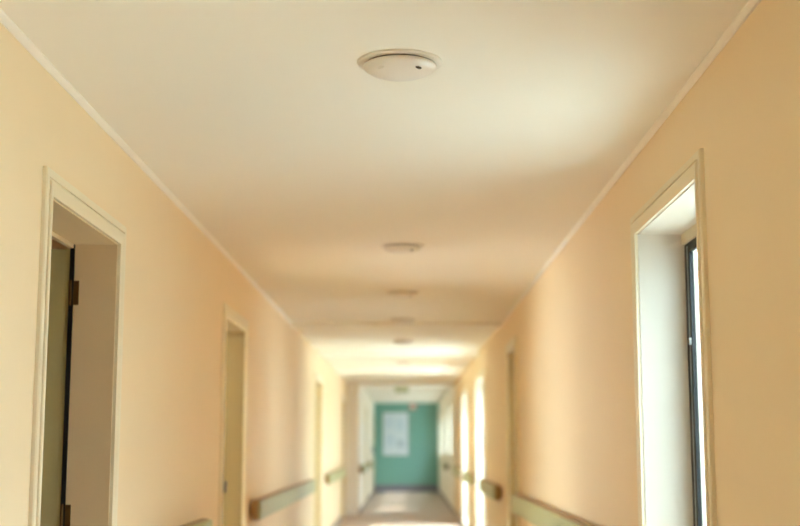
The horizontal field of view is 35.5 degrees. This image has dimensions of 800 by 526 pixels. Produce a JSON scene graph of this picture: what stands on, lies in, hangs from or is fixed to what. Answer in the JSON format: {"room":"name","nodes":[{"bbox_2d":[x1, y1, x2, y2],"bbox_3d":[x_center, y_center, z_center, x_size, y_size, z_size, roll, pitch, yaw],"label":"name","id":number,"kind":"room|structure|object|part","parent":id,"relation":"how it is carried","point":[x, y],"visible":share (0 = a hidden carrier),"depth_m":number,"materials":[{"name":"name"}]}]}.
{"room":"hospital interior","nodes":[
{"label":"hospital interior","id":0,"kind":"room"},
{"bbox_2d":[51,239,68,248],"bbox_3d":[-2.733,0.630,3.913,2.895,2.520,3.100,0,-8,0],"label":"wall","id":1,"kind":"structure","parent":0,"point":[55,245],"depth_m":5.37,"materials":[{"name":"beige paint"}]},
{"bbox_2d":[0,23,346,525],"bbox_3d":[-1.176,1.523,10.041,0.160,2.520,28.300,0,-8,0],"label":"wall","id":2,"kind":"structure","parent":0,"point":[178,283],"depth_m":5.71,"materials":[{"name":"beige paint"}]},
{"bbox_2d":[28,166,126,525],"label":"door","id":3,"kind":"structure","parent":2,"relation":"in","point":[75,440],"depth_m":4.86,"materials":[{"name":"beige paint"}]},
{"bbox_2d":[0,9,291,323],"bbox_3d":[-1.116,-0.579,4.284,0.019,0.019,16.300,0,-8,0],"label":"crown molding","id":4,"kind":"structure","parent":2,"relation":"attached to","point":[5,20],"depth_m":4.75,"materials":[{"name":"paint"}]},
{"bbox_2d":[181,518,211,525],"bbox_3d":[-1.071,1.352,6.023,0.090,0.150,1.600,0,-8,0],"label":"handrail","id":5,"kind":"object","parent":2,"relation":"attached to","point":[203,521],"visible":1,"depth_m":6.55,"materials":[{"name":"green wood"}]},
{"bbox_3d":[-1.037,1.353,6.023,0.022,0.140,1.592,0,-8,0],"label":"panel","id":6,"kind":"part","parent":5,"relation":"part of","materials":[{"name":"beige wood"}]},
{"bbox_2d":[218,302,248,525],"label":"door","id":7,"kind":"structure","parent":2,"relation":"in","point":[235,328],"depth_m":8.76,"materials":[{"name":"beige paint"}]},
{"bbox_3d":[-1.079,1.379,7.705,0.018,0.070,0.036,0,-8,0],"label":"latch plate","id":8,"kind":"part","parent":7,"relation":"part of","materials":[{"name":"grey metal"}]},
{"bbox_2d":[251,479,315,520],"bbox_3d":[-1.042,2.206,11.886,0.090,0.150,5.650,0,-8,0],"label":"handrail","id":9,"kind":"object","parent":2,"relation":"attached to","point":[262,507],"visible":1,"depth_m":10.50,"materials":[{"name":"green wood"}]},
{"bbox_2d":[313,372,323,525],"bbox_3d":[-1.146,2.571,16.204,0.201,2.222,1.464,0,-8,0],"label":"door","id":10,"kind":"structure","parent":2,"relation":"in","point":[318,380],"depth_m":16.81,"materials":[{"name":"beige paint"}]},
{"bbox_2d":[325,468,344,483],"bbox_3d":[-1.005,3.326,19.580,0.090,0.150,4.300,0,-8,0],"label":"handrail","id":11,"kind":"object","parent":2,"relation":"attached to","point":[333,476],"visible":1,"depth_m":18.55,"materials":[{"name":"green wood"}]},
{"bbox_2d":[332,510,346,525],"bbox_3d":[-1.089,2.725,9.866,0.015,0.090,28.300,0,-8,0],"label":"baseboard","id":12,"kind":"structure","parent":2,"relation":"attached to","point":[339,519],"depth_m":20.89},
{"bbox_2d":[342,395,346,519],"bbox_3d":[-1.113,3.560,22.932,0.201,2.202,1.264,0,-8,0],"label":"door","id":13,"kind":"structure","parent":2,"relation":"in","point":[344,399],"depth_m":23.40,"materials":[{"name":"beige paint"}]},
{"bbox_2d":[346,382,373,514],"bbox_3d":[-0.962,4.433,30.030,0.395,2.520,12.100,0,-8,0],"label":"wall","id":14,"kind":"structure","parent":0,"point":[357,398],"depth_m":24.17,"materials":[{"name":"beige paint"}]},
{"bbox_2d":[359,463,368,473],"bbox_3d":[-0.740,4.226,25.764,0.090,0.150,3.400,0,-8,0],"label":"handrail","id":15,"kind":"object","parent":14,"relation":"attached to","point":[363,468],"visible":1,"depth_m":24.65,"materials":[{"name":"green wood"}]},
{"bbox_3d":[-0.706,4.227,25.764,0.022,0.140,3.392,0,-8,0],"label":"panel","id":16,"kind":"part","parent":15,"relation":"part of","materials":[{"name":"beige wood"}]},
{"bbox_2d":[365,405,367,505],"bbox_3d":[-0.970,4.324,28.176,0.436,2.202,1.164,0,-8,0],"label":"door","id":17,"kind":"structure","parent":14,"relation":"in","point":[366,408],"depth_m":28.49,"materials":[{"name":"beige paint"}]},
{"bbox_2d":[358,489,374,514],"bbox_3d":[-0.757,5.621,29.755,0.015,0.090,11.900,0,-8,0],"label":"baseboard","id":18,"kind":"structure","parent":14,"relation":"attached to","point":[371,494],"depth_m":26.89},
{"bbox_2d":[368,460,375,468],"bbox_3d":[-0.713,5.026,31.256,0.090,0.150,4.700,0,-8,0],"label":"handrail","id":19,"kind":"object","parent":14,"relation":"attached to","point":[372,463],"visible":0.79,"depth_m":30.53,"materials":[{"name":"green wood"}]},
{"bbox_2d":[372,413,374,492],"bbox_3d":[-0.911,5.227,34.381,0.495,2.202,1.222,0,-8,0],"label":"door","id":20,"kind":"structure","parent":14,"relation":"in","point":[373,449],"depth_m":34.75,"materials":[{"name":"beige paint"}]},
{"bbox_3d":[-0.732,5.231,34.409,0.021,2.202,1.164,0,-8,0],"label":"casing","id":21,"kind":"part","parent":20,"relation":"part of","materials":[{"name":"beige paint"}]},
{"bbox_2d":[0,0,748,402],"bbox_3d":[-1.425,1.034,16.126,5.395,0.200,40.600,0,-8,0],"label":"ceiling","id":22,"kind":"structure","parent":0,"point":[262,118],"depth_m":4.76,"materials":[{"name":"white paint"}]},
{"bbox_2d":[290,322,502,327],"bbox_3d":[-0.035,0.619,12.492,2.100,0.025,0.300,0,-8,0],"label":"beam","id":23,"kind":"structure","parent":22,"relation":"attached to","point":[293,324],"depth_m":12.42,"materials":[{"name":"white paint"}]},
{"bbox_2d":[319,353,478,355],"bbox_3d":[-0.016,1.212,16.548,2.100,0.030,0.300,0,-8,0],"label":"beam","id":24,"kind":"structure","parent":22,"relation":"attached to","point":[320,354],"depth_m":16.40,"materials":[{"name":"white paint"}]},
{"bbox_2d":[357,49,441,81],"bbox_3d":[-0.001,-0.613,3.955,0.270,0.047,0.270,0,-8,0],"label":"ceiling lamp","id":25,"kind":"object","parent":22,"relation":"attached to","point":[399,65],"visible":1,"depth_m":3.89,"materials":[{"name":"plastic"}]},
{"bbox_2d":[336,371,463,373],"bbox_3d":[0.004,1.803,20.605,2.100,0.030,0.300,0,-8,0],"label":"beam","id":26,"kind":"structure","parent":22,"relation":"attached to","point":[337,372],"depth_m":20.46,"materials":[{"name":"white paint"}]},
{"bbox_2d":[395,386,407,392],"bbox_3d":[0.033,2.575,25.495,0.280,0.150,0.040,0,-8,0],"label":"exit sign","id":27,"kind":"object","parent":22,"relation":"hanging from","point":[398,389],"visible":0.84,"depth_m":25.48,"materials":[{"name":"green plastic"}]},
{"bbox_2d":[380,242,423,253],"bbox_3d":[0.013,-0.084,7.591,0.270,0.047,0.270,0,-8,0],"label":"ceiling lamp","id":28,"kind":"object","parent":22,"relation":"attached to","point":[391,247],"visible":1,"depth_m":7.51,"materials":[{"name":"plastic"}]},
{"bbox_2d":[386,290,419,298],"bbox_3d":[0.021,0.255,9.917,0.270,0.047,0.270,0,-8,0],"label":"ceiling lamp","id":29,"kind":"object","parent":22,"relation":"attached to","point":[402,294],"visible":1,"depth_m":9.84,"materials":[{"name":"plastic"}]},
{"bbox_2d":[389,318,416,323],"bbox_3d":[0.029,0.565,12.044,0.270,0.047,0.270,0,-8,0],"label":"ceiling lamp","id":30,"kind":"object","parent":22,"relation":"attached to","point":[394,320],"visible":1,"depth_m":11.96,"materials":[{"name":"plastic"}]},
{"bbox_2d":[392,340,414,344],"bbox_3d":[0.038,0.925,14.518,0.270,0.047,0.270,0,-8,0],"label":"ceiling lamp","id":31,"kind":"object","parent":22,"relation":"attached to","point":[399,342],"visible":1,"depth_m":14.44,"materials":[{"name":"plastic"}]},
{"bbox_2d":[395,361,412,364],"bbox_3d":[0.051,1.458,18.180,0.270,0.047,0.270,0,-8,0],"label":"ceiling lamp","id":32,"kind":"object","parent":22,"relation":"attached to","point":[397,362],"visible":1,"depth_m":18.09,"materials":[{"name":"plastic"}]},
{"bbox_2d":[359,382,453,385],"bbox_3d":[0.127,2.365,24.363,1.840,0.060,0.300,0,-8,0],"label":"beam","id":33,"kind":"structure","parent":22,"relation":"attached to","point":[360,383],"depth_m":24.21,"materials":[{"name":"white paint"}]},
{"bbox_2d":[366,392,446,393],"bbox_3d":[0.147,2.960,28.521,1.840,0.040,0.300,0,-8,0],"label":"beam","id":34,"kind":"structure","parent":22,"relation":"attached to","point":[366,392],"depth_m":28.45,"materials":[{"name":"white paint"}]},
{"bbox_2d":[371,398,441,399],"bbox_3d":[0.167,3.551,32.578,1.840,0.040,0.300,0,-8,0],"label":"beam","id":35,"kind":"structure","parent":22,"relation":"attached to","point":[371,398],"depth_m":32.43,"materials":[{"name":"white paint"}]},
{"bbox_2d":[338,492,462,525],"bbox_3d":[-1.425,3.686,15.740,5.395,0.120,40.600,0,-8,0],"label":"floor","id":36,"kind":"structure","parent":0,"point":[383,508],"depth_m":24.70,"materials":[{"name":"plastic"}]},
{"bbox_2d":[374,403,438,484],"bbox_3d":[0.184,5.289,35.912,1.840,2.520,0.200,0,-8,0],"label":"wall","id":37,"kind":"structure","parent":0,"point":[421,467],"depth_m":35.80,"materials":[{"name":"green paint"}]},
{"bbox_2d":[382,412,408,455],"bbox_3d":[-0.126,4.903,35.858,0.750,1.240,0.020,0,-8,0],"label":"notice board","id":38,"kind":"object","parent":37,"relation":"attached to","point":[394,450],"visible":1,"depth_m":35.84,"materials":[{"name":"metal"}]},
{"bbox_2d":[385,417,393,428],"bbox_3d":[-0.306,4.589,35.893,0.240,0.340,0.002,0,-8,0],"label":"paper","id":39,"kind":"object","parent":38,"relation":"attached to","point":[389,421],"visible":1,"depth_m":35.89,"materials":[{"name":"white paper"}]},
{"bbox_2d":[397,440,404,446],"bbox_3d":[0.024,5.173,35.807,0.220,0.200,0.002,0,-8,0],"label":"paper","id":40,"kind":"object","parent":38,"relation":"attached to","point":[400,443],"visible":1,"depth_m":35.80,"materials":[{"name":"white paper"}]},
{"bbox_2d":[374,485,438,491],"bbox_3d":[0.184,6.421,35.636,1.840,0.200,0.020,0,-8,0],"label":"baseboard","id":41,"kind":"structure","parent":37,"relation":"attached to","point":[378,488],"depth_m":35.62,"materials":[{"name":"grey"}]},
{"bbox_2d":[409,404,415,409],"bbox_3d":[0.368,4.130,35.931,0.210,0.180,0.094,0,-8,0],"label":"alarm box","id":42,"kind":"object","parent":37,"relation":"attached to","point":[411,406],"visible":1,"depth_m":35.90,"materials":[{"name":"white plastic"}]},
{"bbox_2d":[438,0,799,525],"bbox_3d":[1.140,2.393,16.017,0.265,2.520,40.400,0,-8,0],"label":"wall","id":43,"kind":"structure","parent":0,"point":[573,329],"depth_m":3.96,"materials":[{"name":"beige paint"}]},
{"bbox_2d":[438,411,439,459],"bbox_3d":[1.218,4.770,34.568,0.290,1.324,1.364,0,-8,0],"label":"window","id":44,"kind":"structure","parent":43,"relation":"in","point":[439,411],"depth_m":35.14,"materials":[{"name":"glass"}]},
{"bbox_2d":[442,406,444,457],"bbox_3d":[1.198,4.137,30.567,0.290,1.224,1.664,0,-8,0],"label":"window","id":45,"kind":"structure","parent":43,"relation":"in","point":[443,408],"depth_m":31.27,"materials":[{"name":"glass"}]},
{"bbox_2d":[442,462,448,469],"bbox_3d":[1.022,4.585,28.229,0.090,0.150,2.200,0,-8,0],"label":"handrail","id":46,"kind":"object","parent":43,"relation":"attached to","point":[445,466],"visible":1,"depth_m":27.30,"materials":[{"name":"brown wood"}]},
{"bbox_2d":[448,399,451,459],"bbox_3d":[1.177,3.503,26.213,0.290,1.224,1.664,0,-8,0],"label":"window","id":47,"kind":"structure","parent":43,"relation":"in","point":[450,401],"depth_m":26.91,"materials":[{"name":"glass"}]},
{"bbox_2d":[438,489,462,524],"bbox_3d":[1.012,3.581,15.744,0.040,0.090,40.200,0,-8,0],"label":"baseboard","id":48,"kind":"structure","parent":43,"relation":"attached to","point":[439,491],"depth_m":25.20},
{"bbox_2d":[452,466,461,477],"bbox_3d":[1.019,3.728,22.341,0.090,0.150,2.700,0,-8,0],"label":"handrail","id":49,"kind":"object","parent":43,"relation":"attached to","point":[456,471],"visible":0.89,"depth_m":21.44,"materials":[{"name":"brown wood"}]},
{"bbox_3d":[0.985,3.729,22.341,0.022,0.140,2.692,0,-8,0],"label":"panel","id":50,"kind":"part","parent":49,"relation":"part of","materials":[{"name":"beige wood"}]},
{"bbox_2d":[462,385,468,525],"bbox_3d":[1.160,3.118,20.029,0.265,2.244,1.814,0,-8,0],"label":"window","id":51,"kind":"structure","parent":43,"relation":"in","point":[465,464],"depth_m":20.78,"materials":[{"name":"beige paint"}]},
{"bbox_2d":[463,471,475,485],"bbox_3d":[0.997,3.087,17.938,0.090,0.150,2.100,0,-8,0],"label":"handrail","id":52,"kind":"object","parent":43,"relation":"attached to","point":[468,477],"visible":0.95,"depth_m":17.07,"materials":[{"name":"brown wood"}]},
{"bbox_3d":[0.964,3.088,17.938,0.022,0.140,2.092,0,-8,0],"label":"panel","id":53,"kind":"part","parent":52,"relation":"part of","materials":[{"name":"beige wood"}]},
{"bbox_2d":[475,368,485,525],"bbox_3d":[1.140,2.521,15.923,0.265,2.244,1.814,0,-8,0],"label":"window","id":54,"kind":"structure","parent":43,"relation":"in","point":[480,377],"depth_m":16.71,"materials":[{"name":"glass"}]},
{"bbox_2d":[479,479,501,500],"bbox_3d":[0.976,2.456,13.609,0.090,0.150,2.550,0,-8,0],"label":"handrail","id":55,"kind":"object","parent":43,"relation":"attached to","point":[492,490],"visible":1,"depth_m":12.81,"materials":[{"name":"brown wood"}]},
{"bbox_2d":[505,336,519,525],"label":"door","id":56,"kind":"structure","parent":43,"relation":"in","point":[512,450],"depth_m":11.56,"materials":[{"name":"beige paint"}]},
{"bbox_2d":[511,494,592,525],"bbox_3d":[0.948,1.610,7.795,0.090,0.150,5.000,0,-8,0],"label":"handrail","id":57,"kind":"object","parent":43,"relation":"attached to","point":[534,512],"visible":1,"depth_m":8.17,"materials":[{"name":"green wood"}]},
{"bbox_2d":[501,0,760,323],"bbox_3d":[0.965,-0.581,4.274,0.019,0.019,16.300,0,-8,0],"label":"crown molding","id":58,"kind":"structure","parent":43,"relation":"attached to","point":[751,5],"depth_m":4.61,"materials":[{"name":"paint"}]},
{"bbox_2d":[630,148,716,525],"bbox_3d":[1.084,0.841,4.460,0.265,2.264,1.244,0,-8,0],"label":"window","id":59,"kind":"structure","parent":43,"relation":"in","point":[676,480],"depth_m":5.02,"materials":[{"name":"beige paint"}]},
{"bbox_3d":[1.169,-0.172,4.607,0.032,0.045,1.072,0,-8,0],"label":"head rail","id":60,"kind":"part","parent":59,"relation":"part of","materials":[{"name":"beige paint"}]},
{"bbox_3d":[1.174,0.857,4.457,0.018,2.033,1.072,0,-8,0],"label":"frame","id":61,"kind":"part","parent":59,"relation":"part of","materials":[{"name":"grey metal"}]},
{"bbox_3d":[1.171,0.834,4.461,0.016,1.948,0.942,0,-8,0],"label":"sash","id":62,"kind":"part","parent":59,"relation":"part of","materials":[{"name":"grey metal"}]}
]}

